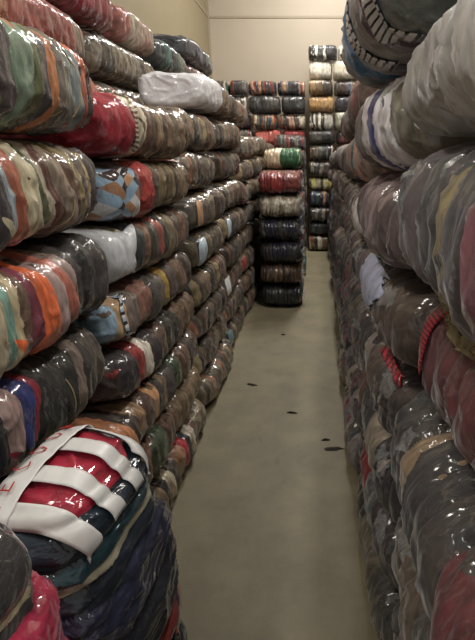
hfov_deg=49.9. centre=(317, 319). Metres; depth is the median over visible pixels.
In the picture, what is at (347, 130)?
bale
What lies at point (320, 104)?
bale
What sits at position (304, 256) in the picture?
bale
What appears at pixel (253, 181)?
bale
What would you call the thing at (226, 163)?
bale
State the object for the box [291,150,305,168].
bale
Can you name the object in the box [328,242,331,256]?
bale
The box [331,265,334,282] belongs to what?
bale
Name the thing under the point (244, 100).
bale
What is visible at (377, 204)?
bale
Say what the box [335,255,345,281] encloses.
bale
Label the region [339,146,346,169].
bale
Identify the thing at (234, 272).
bale
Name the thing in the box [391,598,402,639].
bale
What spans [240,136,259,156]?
bale
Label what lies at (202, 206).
bale
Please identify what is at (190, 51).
bale
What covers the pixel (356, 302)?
bale
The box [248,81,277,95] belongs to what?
bale
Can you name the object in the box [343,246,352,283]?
bale
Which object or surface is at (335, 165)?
bale
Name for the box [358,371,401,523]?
bale
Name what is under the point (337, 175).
bale
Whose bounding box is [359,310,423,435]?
bale
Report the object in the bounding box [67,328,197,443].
bale
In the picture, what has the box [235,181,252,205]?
bale
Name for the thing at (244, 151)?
bale
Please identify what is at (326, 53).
bale
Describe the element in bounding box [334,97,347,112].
bale
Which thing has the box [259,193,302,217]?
bale
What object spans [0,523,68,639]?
bale
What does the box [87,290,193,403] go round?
bale
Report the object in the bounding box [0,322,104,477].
bale
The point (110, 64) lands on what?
bale
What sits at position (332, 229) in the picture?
bale
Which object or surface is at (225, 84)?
bale
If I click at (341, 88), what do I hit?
bale
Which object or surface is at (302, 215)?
bale
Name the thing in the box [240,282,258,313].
bale
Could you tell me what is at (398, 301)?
bale
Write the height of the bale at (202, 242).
0.254 m
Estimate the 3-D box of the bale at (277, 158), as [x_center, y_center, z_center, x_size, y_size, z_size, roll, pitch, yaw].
[-0.472,-2.212,6.852,0.515,0.268,0.834,0,18,0]
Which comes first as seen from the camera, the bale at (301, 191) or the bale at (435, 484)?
the bale at (435, 484)
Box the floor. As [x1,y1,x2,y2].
[171,243,381,639]
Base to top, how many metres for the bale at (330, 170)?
0.266 m
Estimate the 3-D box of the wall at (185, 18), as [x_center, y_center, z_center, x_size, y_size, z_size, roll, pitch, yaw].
[-2.205,-2.733,4.113,0.150,6.200,12.500,0,18,0]
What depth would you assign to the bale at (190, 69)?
5.66 m
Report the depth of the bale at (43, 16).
2.53 m
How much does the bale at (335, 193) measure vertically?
0.266 m
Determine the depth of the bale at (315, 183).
9.69 m
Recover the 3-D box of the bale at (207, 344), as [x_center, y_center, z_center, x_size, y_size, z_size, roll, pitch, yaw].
[-1.059,0.166,3.955,0.568,0.254,1.088,0,18,0]
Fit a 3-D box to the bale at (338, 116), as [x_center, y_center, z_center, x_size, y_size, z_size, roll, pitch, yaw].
[0.540,-3.785,9.549,0.461,0.316,0.647,0,18,0]
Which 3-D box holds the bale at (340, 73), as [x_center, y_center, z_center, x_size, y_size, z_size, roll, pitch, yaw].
[0.525,-4.610,9.296,0.496,0.315,0.643,0,18,0]
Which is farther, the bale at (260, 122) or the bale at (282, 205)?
the bale at (260, 122)
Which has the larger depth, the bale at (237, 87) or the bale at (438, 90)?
the bale at (237, 87)
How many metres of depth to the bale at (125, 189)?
2.09 m
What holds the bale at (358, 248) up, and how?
on the bale at (356, 302)
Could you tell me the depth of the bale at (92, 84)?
3.00 m
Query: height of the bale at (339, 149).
0.271 m
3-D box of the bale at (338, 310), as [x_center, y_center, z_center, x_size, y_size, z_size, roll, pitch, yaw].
[0.508,-0.021,5.364,0.598,0.266,1.043,0,18,-1]
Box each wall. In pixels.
[109,0,210,78]
[208,0,345,242]
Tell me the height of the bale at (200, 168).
0.254 m
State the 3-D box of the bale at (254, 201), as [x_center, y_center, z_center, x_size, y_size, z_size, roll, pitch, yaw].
[-1.074,-1.595,6.962,0.597,0.251,1.073,0,18,1]
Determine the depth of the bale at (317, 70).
9.06 m
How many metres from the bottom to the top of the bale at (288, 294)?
0.268 m
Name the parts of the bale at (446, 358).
red cord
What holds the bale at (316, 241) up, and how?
on the floor
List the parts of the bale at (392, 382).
red cord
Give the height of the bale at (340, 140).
0.255 m
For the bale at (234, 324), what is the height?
0.258 m
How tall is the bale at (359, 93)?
0.262 m
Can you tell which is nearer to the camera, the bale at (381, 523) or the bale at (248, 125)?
the bale at (381, 523)
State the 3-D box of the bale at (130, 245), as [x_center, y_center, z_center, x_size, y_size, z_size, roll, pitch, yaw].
[-1.034,-0.414,2.531,0.595,0.252,1.188,0,18,0]
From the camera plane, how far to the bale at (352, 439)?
2.96 m
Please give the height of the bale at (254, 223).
0.251 m
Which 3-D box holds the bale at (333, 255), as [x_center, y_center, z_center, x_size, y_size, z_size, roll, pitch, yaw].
[0.485,-0.926,7.307,0.646,0.266,1.013,0,18,1]
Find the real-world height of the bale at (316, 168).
0.305 m
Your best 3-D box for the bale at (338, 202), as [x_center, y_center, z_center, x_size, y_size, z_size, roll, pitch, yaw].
[0.515,-1.398,6.050,0.645,0.271,1.013,0,18,-1]
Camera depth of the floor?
2.71 m
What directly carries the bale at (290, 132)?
on the bale
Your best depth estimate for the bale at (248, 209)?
5.90 m
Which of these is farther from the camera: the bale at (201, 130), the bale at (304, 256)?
the bale at (304, 256)
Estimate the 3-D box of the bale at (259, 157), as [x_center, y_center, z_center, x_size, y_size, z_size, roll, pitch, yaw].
[-1.062,-2.448,7.847,0.561,0.256,1.034,0,18,0]
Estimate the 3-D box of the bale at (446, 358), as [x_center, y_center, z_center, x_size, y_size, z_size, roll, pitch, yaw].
[0.528,0.149,0.835,0.621,0.297,0.981,0,18,0]
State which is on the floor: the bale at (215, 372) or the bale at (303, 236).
the bale at (215, 372)
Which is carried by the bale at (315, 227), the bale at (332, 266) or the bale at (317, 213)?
the bale at (317, 213)
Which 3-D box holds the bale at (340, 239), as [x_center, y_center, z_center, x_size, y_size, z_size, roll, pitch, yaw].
[0.468,-0.792,5.117,0.598,0.266,1.043,0,18,-1]
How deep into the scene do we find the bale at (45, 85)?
1.37 m
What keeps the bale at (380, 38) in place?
on the bale at (385, 137)
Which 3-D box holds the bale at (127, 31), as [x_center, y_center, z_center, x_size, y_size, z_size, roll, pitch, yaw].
[-1.653,-2.263,3.951,0.587,0.260,0.861,0,18,0]
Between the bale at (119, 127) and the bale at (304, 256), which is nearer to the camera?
the bale at (119, 127)
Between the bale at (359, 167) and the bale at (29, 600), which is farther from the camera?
the bale at (359, 167)
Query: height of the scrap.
0.012 m
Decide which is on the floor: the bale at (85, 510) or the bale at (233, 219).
the bale at (85, 510)
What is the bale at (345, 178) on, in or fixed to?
on the bale at (343, 213)
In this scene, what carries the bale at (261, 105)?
on the bale at (260, 122)
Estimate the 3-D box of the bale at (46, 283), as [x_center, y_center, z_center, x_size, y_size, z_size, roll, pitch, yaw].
[-1.012,-0.041,1.397,0.567,0.293,1.076,1,18,2]
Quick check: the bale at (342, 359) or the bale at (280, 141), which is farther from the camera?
the bale at (280, 141)
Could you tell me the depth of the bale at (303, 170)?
7.59 m
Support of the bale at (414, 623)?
on the bale at (395, 625)
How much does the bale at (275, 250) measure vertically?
0.268 m
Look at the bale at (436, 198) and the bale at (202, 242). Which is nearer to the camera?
the bale at (436, 198)
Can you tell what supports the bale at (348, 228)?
on the bale at (346, 254)
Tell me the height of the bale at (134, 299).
0.248 m
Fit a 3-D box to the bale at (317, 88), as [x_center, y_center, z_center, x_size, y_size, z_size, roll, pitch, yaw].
[0.055,-4.324,9.370,0.453,0.269,0.640,0,18,0]
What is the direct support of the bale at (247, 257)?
on the bale at (247, 279)
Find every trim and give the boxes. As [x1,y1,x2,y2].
[206,0,212,78]
[209,16,342,17]
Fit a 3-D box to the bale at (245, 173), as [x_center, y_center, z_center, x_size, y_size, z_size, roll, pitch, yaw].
[-1.056,-1.708,5.749,0.568,0.246,1.069,0,18,-1]
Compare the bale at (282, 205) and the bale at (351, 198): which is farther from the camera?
the bale at (282, 205)
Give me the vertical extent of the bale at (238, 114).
0.240 m
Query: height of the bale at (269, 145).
0.251 m
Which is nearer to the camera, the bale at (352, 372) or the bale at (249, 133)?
the bale at (352, 372)
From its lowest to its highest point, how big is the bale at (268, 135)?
0.272 m
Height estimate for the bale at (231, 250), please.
0.258 m
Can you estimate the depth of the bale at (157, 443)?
2.62 m
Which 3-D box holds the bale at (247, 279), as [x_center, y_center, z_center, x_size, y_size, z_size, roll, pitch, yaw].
[-1.050,-0.519,6.134,0.566,0.246,1.090,0,18,1]
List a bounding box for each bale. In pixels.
[0,0,84,59]
[0,17,94,136]
[0,92,188,159]
[0,139,97,251]
[0,232,108,377]
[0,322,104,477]
[0,423,187,639]
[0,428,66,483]
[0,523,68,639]
[46,0,112,34]
[61,205,188,282]
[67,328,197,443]
[72,250,190,344]
[81,29,153,93]
[82,160,188,222]
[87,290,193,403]
[90,78,94,91]
[93,81,145,104]
[100,3,153,57]
[112,151,214,189]
[138,71,230,118]
[140,366,200,484]
[141,38,186,72]
[150,106,215,151]
[150,398,206,510]
[152,34,212,76]
[166,188,224,229]
[178,222,224,267]
[183,252,225,307]
[186,65,202,73]
[187,284,227,338]
[193,314,226,373]
[195,150,239,180]
[196,338,233,406]
[201,179,244,209]
[207,118,240,150]
[214,80,231,95]
[214,206,245,238]
[217,231,245,267]
[220,259,242,295]
[221,282,243,320]
[223,95,247,125]
[224,305,244,343]
[228,160,252,181]
[230,80,249,96]
[231,137,252,159]
[232,96,249,114]
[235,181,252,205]
[236,115,252,129]
[236,203,253,224]
[238,224,253,245]
[238,264,255,292]
[239,130,253,136]
[239,243,255,271]
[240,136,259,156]
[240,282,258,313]
[243,157,261,176]
[245,177,261,197]
[246,196,259,215]
[246,213,261,234]
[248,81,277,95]
[249,96,280,114]
[251,155,268,170]
[252,114,278,129]
[252,137,266,154]
[254,130,281,144]
[258,170,301,193]
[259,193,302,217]
[259,216,302,240]
[260,238,303,262]
[260,259,302,283]
[261,143,273,155]
[262,279,303,305]
[263,148,301,168]
[266,189,304,207]
[268,169,302,186]
[274,134,305,150]
[277,81,305,97]
[278,114,305,130]
[281,96,304,114]
[283,130,305,137]
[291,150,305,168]
[299,169,305,186]
[299,210,304,229]
[301,229,305,245]
[303,255,306,273]
[305,201,306,216]
[308,45,336,63]
[308,96,333,113]
[308,130,334,144]
[309,61,331,80]
[309,80,332,96]
[309,112,333,130]
[309,145,334,160]
[309,161,331,176]
[309,177,331,189]
[309,221,329,233]
[309,233,329,250]
[310,190,330,206]
[310,206,329,221]
[327,168,334,181]
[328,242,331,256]
[329,209,339,229]
[329,223,334,235]
[330,190,338,207]
[331,151,340,169]
[331,247,336,265]
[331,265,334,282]
[332,170,345,189]
[333,61,356,81]
[333,277,343,309]
[334,80,355,97]
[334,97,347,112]
[334,112,344,130]
[334,194,344,214]
[334,227,348,258]
[335,144,347,164]
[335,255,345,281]
[336,131,349,144]
[336,219,340,228]
[336,335,346,385]
[337,305,340,322]
[338,46,341,60]
[338,174,351,200]
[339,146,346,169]
[339,203,347,227]
[339,306,351,353]
[340,110,354,141]
[340,147,360,179]
[341,0,457,88]
[341,276,351,318]
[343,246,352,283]
[343,386,361,472]
[344,179,363,204]
[344,215,353,244]
[345,138,394,181]
[345,181,367,236]
[345,345,362,429]
[347,80,376,126]
[347,273,365,329]
[348,230,369,278]
[348,314,364,373]
[355,74,474,170]
[356,473,399,639]
[357,171,412,269]
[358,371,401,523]
[358,427,398,589]
[359,251,437,369]
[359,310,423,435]
[390,390,474,639]
[391,516,430,639]
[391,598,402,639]
[398,141,474,342]
[402,0,474,136]
[418,296,474,470]
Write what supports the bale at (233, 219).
on the bale at (231, 250)
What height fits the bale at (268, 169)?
0.268 m
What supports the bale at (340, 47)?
on the bale at (340, 73)
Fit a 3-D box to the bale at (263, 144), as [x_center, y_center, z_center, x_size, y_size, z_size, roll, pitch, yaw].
[-1.077,-2.696,7.769,0.581,0.256,1.036,-1,18,-2]
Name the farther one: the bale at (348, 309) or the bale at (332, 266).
the bale at (332, 266)
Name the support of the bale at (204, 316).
on the bale at (207, 344)
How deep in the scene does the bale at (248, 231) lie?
5.97 m
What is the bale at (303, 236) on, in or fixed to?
on the bale
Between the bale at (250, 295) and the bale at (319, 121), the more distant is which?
the bale at (319, 121)
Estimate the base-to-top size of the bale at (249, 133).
0.268 m
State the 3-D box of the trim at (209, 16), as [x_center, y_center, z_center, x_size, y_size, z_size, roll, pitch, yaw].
[0.460,-5.862,9.672,5.180,0.040,0.022,0,18,0]
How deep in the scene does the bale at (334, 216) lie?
6.88 m
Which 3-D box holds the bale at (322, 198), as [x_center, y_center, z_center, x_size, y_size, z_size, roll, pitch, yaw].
[0.043,-2.443,10.023,0.419,0.303,0.650,0,18,0]
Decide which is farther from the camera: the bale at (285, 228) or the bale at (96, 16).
the bale at (285, 228)
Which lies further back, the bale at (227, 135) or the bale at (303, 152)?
the bale at (303, 152)
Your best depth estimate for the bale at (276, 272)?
6.11 m
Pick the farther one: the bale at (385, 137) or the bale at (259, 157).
the bale at (259, 157)
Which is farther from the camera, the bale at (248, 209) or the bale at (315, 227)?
the bale at (315, 227)
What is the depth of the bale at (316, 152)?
9.47 m
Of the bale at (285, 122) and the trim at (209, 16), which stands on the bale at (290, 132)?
the bale at (285, 122)
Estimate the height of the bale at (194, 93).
0.250 m
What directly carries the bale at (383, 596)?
on the floor
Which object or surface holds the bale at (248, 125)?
on the bale at (249, 133)
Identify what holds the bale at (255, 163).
on the bale at (253, 181)
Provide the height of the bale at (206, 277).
0.254 m
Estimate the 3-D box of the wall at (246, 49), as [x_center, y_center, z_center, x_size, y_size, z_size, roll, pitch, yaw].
[0.250,-4.661,10.137,5.900,6.200,0.150,0,18,0]
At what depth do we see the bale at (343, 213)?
4.76 m
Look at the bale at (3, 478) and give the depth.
1.48 m
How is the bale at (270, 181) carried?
on the bale at (282, 205)
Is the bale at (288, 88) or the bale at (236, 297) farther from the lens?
the bale at (288, 88)
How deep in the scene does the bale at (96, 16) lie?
3.14 m
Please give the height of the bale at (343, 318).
0.264 m
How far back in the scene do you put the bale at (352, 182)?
3.95 m
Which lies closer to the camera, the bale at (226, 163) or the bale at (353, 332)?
the bale at (353, 332)
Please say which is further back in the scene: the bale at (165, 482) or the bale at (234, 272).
the bale at (234, 272)
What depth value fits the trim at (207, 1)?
9.71 m
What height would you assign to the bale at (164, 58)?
0.270 m
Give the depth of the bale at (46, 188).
1.42 m
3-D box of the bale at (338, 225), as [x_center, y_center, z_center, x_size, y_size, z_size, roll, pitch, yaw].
[0.518,-1.137,6.136,0.598,0.271,0.995,0,18,0]
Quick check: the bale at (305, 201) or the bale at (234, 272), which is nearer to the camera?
the bale at (234, 272)
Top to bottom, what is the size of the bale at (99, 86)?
0.250 m
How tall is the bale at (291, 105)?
0.316 m
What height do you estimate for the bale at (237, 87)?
0.255 m
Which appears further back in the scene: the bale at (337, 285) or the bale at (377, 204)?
the bale at (337, 285)
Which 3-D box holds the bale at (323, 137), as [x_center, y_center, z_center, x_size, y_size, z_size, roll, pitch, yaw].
[0.072,-3.514,9.645,0.523,0.253,0.649,0,18,0]
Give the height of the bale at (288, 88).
0.260 m
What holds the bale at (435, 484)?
on the bale at (414, 623)
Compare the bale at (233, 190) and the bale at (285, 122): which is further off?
the bale at (285, 122)

